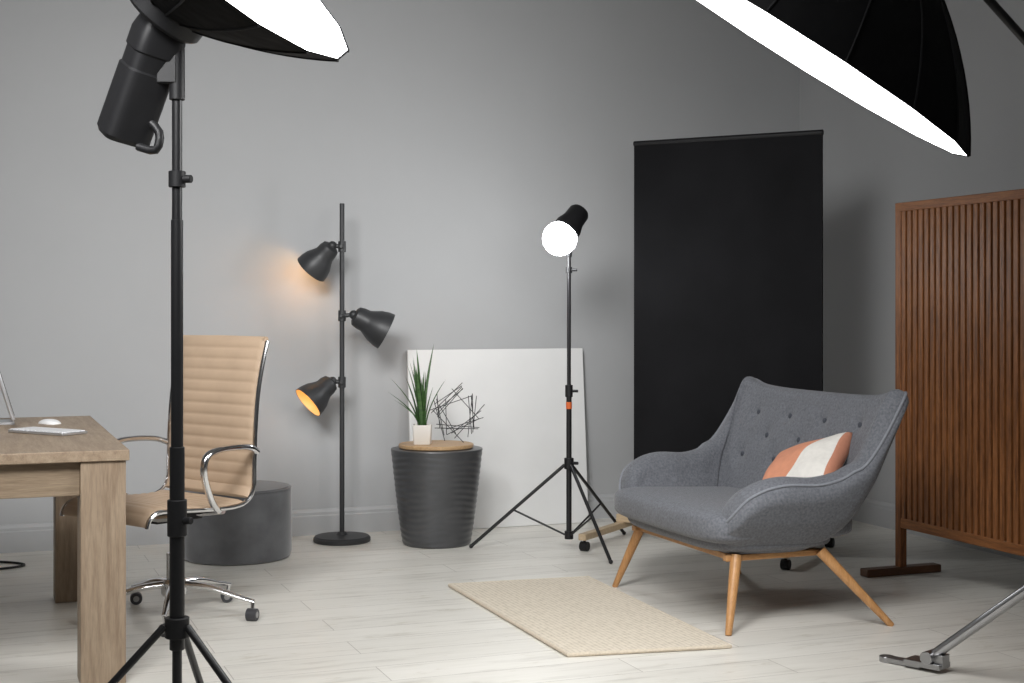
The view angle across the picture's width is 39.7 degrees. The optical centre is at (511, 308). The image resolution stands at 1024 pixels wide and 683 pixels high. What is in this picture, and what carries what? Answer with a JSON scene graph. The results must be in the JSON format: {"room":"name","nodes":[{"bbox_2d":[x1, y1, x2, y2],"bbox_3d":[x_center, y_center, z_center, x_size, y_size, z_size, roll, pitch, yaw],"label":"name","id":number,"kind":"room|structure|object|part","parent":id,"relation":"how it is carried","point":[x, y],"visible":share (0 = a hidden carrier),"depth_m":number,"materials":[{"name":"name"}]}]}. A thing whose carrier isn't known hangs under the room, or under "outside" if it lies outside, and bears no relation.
{"room":"studio","nodes":[
{"label":"studio","id":0,"kind":"room"},
{"bbox_2d":[0,0,798,524],"bbox_3d":[-1.689,-0.475,7.353,7.520,3.350,0.100,0,0,-21],"label":"wall","id":1,"kind":"structure","parent":0,"point":[450,135],"depth_m":7.62,"materials":[{"name":"paint"}]},
{"bbox_2d":[0,494,617,552],"bbox_3d":[-1.667,1.131,7.298,7.320,0.137,0.018,0,0,-21],"label":"baseboard","id":2,"kind":"structure","parent":1,"relation":"attached to","point":[14,538],"depth_m":7.51,"materials":[{"name":"paint"}]},
{"bbox_2d":[0,518,1023,682],"bbox_3d":[0.054,1.250,2.817,7.520,0.100,9.820,0,0,-21],"label":"floor","id":3,"kind":"structure","parent":0,"point":[383,609],"depth_m":5.58,"materials":[{"name":"white wood"}]},
{"bbox_2d":[0,561,24,569],"bbox_3d":[-2.735,1.194,6.502,0.956,0.011,0.311,0,0,-21],"label":"power cable","id":4,"kind":"object","parent":3,"relation":"on","point":[10,562],"visible":1,"depth_m":6.61,"materials":[{"name":"black plastic"}]},
{"bbox_2d":[0,416,128,682],"bbox_3d":[-1.893,0.825,5.116,0.838,0.750,1.550,0,0,-21],"label":"desk","id":5,"kind":"object","parent":3,"relation":"on","point":[89,548],"visible":0.94,"depth_m":4.53,"materials":[{"name":"brown wood"}]},
{"bbox_2d":[0,372,14,424],"bbox_3d":[-2.035,0.282,5.571,0.150,0.334,0.500,0,0,-21],"label":"monitor","id":6,"kind":"object","parent":5,"relation":"on","point":[2,385],"visible":1,"depth_m":5.36,"materials":[{"name":"metal"}]},
{"bbox_2d":[8,427,86,435],"bbox_3d":[-1.682,0.442,5.138,0.290,0.014,0.115,0,0,32],"label":"keyboard","id":7,"kind":"object","parent":5,"relation":"on","point":[28,430],"visible":1,"depth_m":5.09,"materials":[{"name":"metal"}]},
{"bbox_2d":[38,419,60,424],"bbox_3d":[-1.815,0.440,5.570,0.112,0.019,0.062,0,0,39],"label":"computer mouse","id":8,"kind":"object","parent":5,"relation":"on","point":[44,421],"visible":1,"depth_m":5.54,"materials":[{"name":"white plastic"}]},
{"bbox_3d":[-1.822,0.843,5.877,0.140,0.715,0.140,0,0,-21],"label":"leg","id":9,"kind":"part","parent":5,"relation":"part of","materials":[{"name":"brown wood"}]},
{"bbox_3d":[-1.328,0.843,4.589,0.140,0.715,0.140,0,0,-21],"label":"leg","id":10,"kind":"part","parent":5,"relation":"part of","materials":[{"name":"brown wood"}]},
{"bbox_2d":[60,335,269,636],"bbox_3d":[-1.323,0.653,5.550,0.669,1.093,0.665,0,0,39],"label":"office chair","id":11,"kind":"object","parent":3,"relation":"on","point":[223,374],"visible":0.68,"depth_m":5.62,"materials":[{"name":"beige leather"}]},
{"bbox_3d":[-1.559,0.463,5.705,0.018,0.678,0.590,0,0,39],"label":"frame","id":12,"kind":"part","parent":11,"relation":"part of","materials":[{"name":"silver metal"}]},
{"bbox_3d":[-1.525,0.647,5.783,0.062,0.263,0.305,0,0,39],"label":"armrest","id":13,"kind":"part","parent":11,"relation":"part of","materials":[{"name":"silver metal"}]},
{"bbox_3d":[-1.392,0.760,5.487,0.520,0.074,0.470,0,0,39],"label":"seat","id":14,"kind":"part","parent":11,"relation":"part of","materials":[{"name":"beige leather"}]},
{"bbox_3d":[-1.144,0.463,5.369,0.018,0.678,0.590,0,0,39],"label":"frame","id":15,"kind":"part","parent":11,"relation":"part of","materials":[{"name":"silver metal"}]},
{"bbox_3d":[-1.200,0.425,5.724,0.520,0.627,0.111,0,0,39],"label":"backrest","id":16,"kind":"part","parent":11,"relation":"part of","materials":[{"name":"beige leather"}]},
{"bbox_3d":[-1.075,0.647,5.418,0.062,0.263,0.305,0,0,39],"label":"armrest","id":17,"kind":"part","parent":11,"relation":"part of","materials":[{"name":"silver metal"}]},
{"bbox_2d":[97,0,348,682],"bbox_3d":[-0.747,0.016,3.458,0.673,2.368,0.803,0,0,36],"label":"light","id":18,"kind":"object","parent":3,"relation":"on","point":[151,67],"visible":1,"depth_m":3.48,"materials":[{"name":"black metal"}]},
{"bbox_3d":[-0.898,-0.435,3.522,0.072,0.103,0.029,0,0,16],"label":"handle","id":19,"kind":"part","parent":18,"relation":"part of","materials":[{"name":"black plastic"}]},
{"bbox_3d":[-0.848,-0.595,3.500,0.050,0.080,0.040,0,0,0],"label":"bracket arm","id":20,"kind":"part","parent":18,"relation":"part of","materials":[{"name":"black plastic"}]},
{"bbox_3d":[-0.806,0.520,3.490,0.045,0.018,0.018,0,0,27],"label":"knob","id":21,"kind":"part","parent":18,"relation":"part of","materials":[{"name":"black plastic"}]},
{"bbox_3d":[-0.807,-0.320,3.495,0.039,0.020,0.020,0,0,15],"label":"knob","id":22,"kind":"part","parent":18,"relation":"part of","materials":[{"name":"black plastic"}]},
{"bbox_2d":[226,0,347,57],"bbox_3d":[-0.712,-0.880,3.433,0.599,0.569,0.774,0,0,0],"label":"diffuser","id":23,"kind":"object","parent":18,"relation":"attached to","point":[288,28],"depth_m":3.32,"materials":[{"name":"white fabric"}]},
{"bbox_2d":[185,480,291,565],"bbox_3d":[-1.330,1.026,6.870,0.524,0.348,0.524,0,0,-21],"label":"pouf","id":24,"kind":"object","parent":3,"relation":"on","point":[259,531],"visible":0.61,"depth_m":6.65,"materials":[{"name":"grey fabric"}]},
{"bbox_2d":[296,203,394,545],"bbox_3d":[-0.858,0.328,7.328,0.506,1.745,0.297,0,0,0],"label":"floor lamp","id":25,"kind":"object","parent":3,"relation":"on","point":[374,325],"visible":1,"depth_m":7.30,"materials":[{"name":"metal"}]},
{"bbox_3d":[-1.006,0.447,7.274,0.208,0.206,0.188,0,0,0],"label":"lamp shade","id":26,"kind":"part","parent":25,"relation":"part of","materials":[{"name":"metal"}]},
{"bbox_3d":[-1.006,-0.246,7.368,0.208,0.209,0.178,0,0,0],"label":"lamp shade","id":27,"kind":"part","parent":25,"relation":"part of","materials":[{"name":"metal"}]},
{"bbox_3d":[-0.718,0.098,7.361,0.228,0.214,0.197,0,0,0],"label":"lamp shade","id":28,"kind":"part","parent":25,"relation":"part of","materials":[{"name":"metal"}]},
{"bbox_2d":[391,445,482,548],"bbox_3d":[-0.385,0.955,7.260,0.470,0.490,0.470,0,0,-35],"label":"table","id":29,"kind":"object","parent":3,"relation":"on","point":[436,491],"visible":0.98,"depth_m":7.08,"materials":[{"name":"grey metal"}]},
{"bbox_2d":[399,440,473,450],"bbox_3d":[-0.388,0.699,7.260,0.384,0.022,0.384,0,0,-21],"label":"round tray","id":30,"kind":"object","parent":29,"relation":"on","point":[436,445],"visible":0.88,"depth_m":7.15,"materials":[{"name":"brown wood"}]},
{"bbox_2d":[390,345,442,444],"bbox_3d":[-0.487,0.432,7.194,0.299,0.509,0.146,0,0,0],"label":"potted plant","id":31,"kind":"object","parent":30,"relation":"on","point":[422,431],"visible":1,"depth_m":7.19,"materials":[{"name":"green plant"}]},
{"bbox_3d":[-0.455,0.637,7.210,0.096,0.100,0.096,0,0,0],"label":"pot","id":32,"kind":"part","parent":31,"relation":"part of","materials":[{"name":"white ceramic"}]},
{"bbox_2d":[431,383,484,442],"bbox_3d":[-0.281,0.532,7.290,0.286,0.309,0.037,0,0,-6],"label":"wire sculpture","id":33,"kind":"object","parent":30,"relation":"on","point":[456,393],"visible":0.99,"depth_m":7.29,"materials":[{"name":"black metal"}]},
{"bbox_2d":[407,348,588,528],"bbox_3d":[-0.073,0.711,7.847,1.035,0.978,0.120,0,0,-21],"label":"panel","id":34,"kind":"object","parent":3,"relation":"on","point":[521,434],"visible":0.65,"depth_m":7.86,"materials":[{"name":"white fabric"}]},
{"bbox_2d":[469,204,625,563],"bbox_3d":[0.170,0.338,7.164,0.749,1.726,0.890,0,0,9],"label":"lamp","id":35,"kind":"object","parent":3,"relation":"on","point":[559,238],"visible":1,"depth_m":7.09,"materials":[{"name":"black metal"}]},
{"bbox_3d":[0.237,-0.350,7.050,0.172,0.172,0.172,0,0,0],"label":"bulb","id":36,"kind":"part","parent":35,"relation":"part of","materials":[{"name":"white glass"}]},
{"bbox_2d":[448,576,731,656],"bbox_3d":[0.273,1.192,5.579,0.654,0.015,1.419,0,0,-21],"label":"rug","id":37,"kind":"object","parent":3,"relation":"on","point":[579,616],"visible":1,"depth_m":5.44,"materials":[{"name":"beige fabric"}]},
{"bbox_2d":[578,129,834,569],"bbox_3d":[0.992,0.166,7.084,1.109,2.069,0.760,0,0,29],"label":"backdrop panel","id":38,"kind":"object","parent":3,"relation":"on","point":[728,229],"visible":0.76,"depth_m":7.12,"materials":[{"name":"black fabric"}]},
{"bbox_2d":[612,377,908,635],"bbox_3d":[0.944,0.757,5.793,0.826,0.901,1.205,0,0,-21],"label":"armchair","id":39,"kind":"object","parent":3,"relation":"on","point":[713,498],"visible":0.98,"depth_m":5.51,"materials":[{"name":"grey fabric"}]},
{"bbox_3d":[0.505,1.060,6.100,0.153,0.288,0.044,0,0,29],"label":"leg","id":40,"kind":"part","parent":39,"relation":"part of","materials":[{"name":"brown wood"}]},
{"bbox_3d":[0.722,0.934,6.126,0.440,0.024,0.032,0,0,-21],"label":"rail","id":41,"kind":"part","parent":39,"relation":"part of","materials":[{"name":"brown wood"}]},
{"bbox_3d":[0.693,0.934,5.697,0.035,0.024,0.780,0,0,-21],"label":"rail","id":42,"kind":"part","parent":39,"relation":"part of","materials":[{"name":"brown wood"}]},
{"bbox_3d":[0.870,0.840,5.765,0.668,0.177,0.970,0,0,-21],"label":"seat","id":43,"kind":"part","parent":39,"relation":"part of","materials":[{"name":"grey fabric"}]},
{"bbox_3d":[0.821,1.060,5.275,0.117,0.288,0.121,0,0,-21],"label":"leg","id":44,"kind":"part","parent":39,"relation":"part of","materials":[{"name":"brown wood"}]},
{"bbox_3d":[0.969,0.618,5.803,0.770,0.624,1.205,0,0,-21],"label":"backrest","id":45,"kind":"part","parent":39,"relation":"part of","materials":[{"name":"grey fabric"}]},
{"bbox_3d":[1.001,0.934,5.398,0.440,0.024,0.032,0,0,-21],"label":"rail","id":46,"kind":"part","parent":39,"relation":"part of","materials":[{"name":"brown wood"}]},
{"bbox_2d":[762,432,851,479],"bbox_3d":[1.137,0.632,5.541,0.326,0.303,0.358,0,0,33],"label":"throw pillow","id":47,"kind":"object","parent":39,"relation":"on","point":[823,456],"visible":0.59,"depth_m":5.48,"materials":[{"name":"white fabric"}]},
{"bbox_3d":[1.305,1.059,5.402,0.290,0.298,0.044,0,0,15],"label":"leg","id":48,"kind":"part","parent":39,"relation":"part of","materials":[{"name":"brown wood"}]},
{"bbox_2d":[860,189,1023,577],"bbox_3d":[1.988,0.360,5.841,0.400,1.680,1.320,0,0,-21],"label":"divider","id":49,"kind":"object","parent":3,"relation":"on","point":[959,260],"visible":1,"depth_m":6.04,"materials":[{"name":"brown wood"}]},
{"bbox_3d":[1.762,0.350,6.429,0.035,1.660,0.040,0,0,-21],"label":"post","id":50,"kind":"part","parent":49,"relation":"part of","materials":[{"name":"brown wood"}]},
{"bbox_3d":[1.988,-0.460,5.841,0.036,0.040,1.300,0,0,-21],"label":"rail","id":51,"kind":"part","parent":49,"relation":"part of","materials":[{"name":"brown wood"}]},
{"bbox_3d":[1.988,0.965,5.841,0.036,0.045,1.220,0,0,-21],"label":"rail","id":52,"kind":"part","parent":49,"relation":"part of","materials":[{"name":"brown wood"}]},
{"bbox_3d":[1.982,0.252,5.839,0.022,1.385,1.206,0,0,-21],"label":"slat panel","id":53,"kind":"part","parent":49,"relation":"part of","materials":[{"name":"brown wood"}]},
{"bbox_2d":[879,585,1023,670],"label":"stand","id":54,"kind":"object","parent":3,"relation":"on","point":[937,658],"depth_m":4.65,"materials":[{"name":"silver metal"}]},
{"bbox_3d":[1.612,0.901,4.491,0.050,0.529,0.639,0,0,-45],"label":"stand leg","id":55,"kind":"part","parent":54,"relation":"part of","materials":[{"name":"metal"}]},
{"bbox_2d":[696,0,970,156],"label":"light","id":56,"kind":"object","parent":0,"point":[898,63],"depth_m":3.59,"materials":[{"name":"black fabric"}]},
{"bbox_2d":[697,0,965,154],"bbox_3d":[0.784,-0.740,4.000,0.978,0.646,1.118,0,0,0],"label":"diffuser","id":57,"kind":"object","parent":56,"relation":"attached to","point":[901,61],"depth_m":3.59,"materials":[{"name":"white"}]},
{"bbox_3d":[1.510,-0.770,4.140,0.895,0.797,0.026,0,0,-17],"label":"boom arm","id":58,"kind":"part","parent":56,"relation":"part of","materials":[{"name":"black metal"}]},
{"bbox_2d":[799,0,1023,503],"bbox_3d":[3.517,-0.475,4.147,0.100,3.350,9.620,0,0,-21],"label":"wall","id":59,"kind":"structure","parent":0,"point":[871,164],"depth_m":7.83,"materials":[{"name":"paint"}]},
{"bbox_2d":[852,498,1023,560],"bbox_3d":[3.466,1.131,4.116,0.018,0.137,9.600,0,0,-21],"label":"baseboard","id":60,"kind":"structure","parent":59,"relation":"attached to","point":[874,512],"depth_m":7.78,"materials":[{"name":"paint"}]}
]}

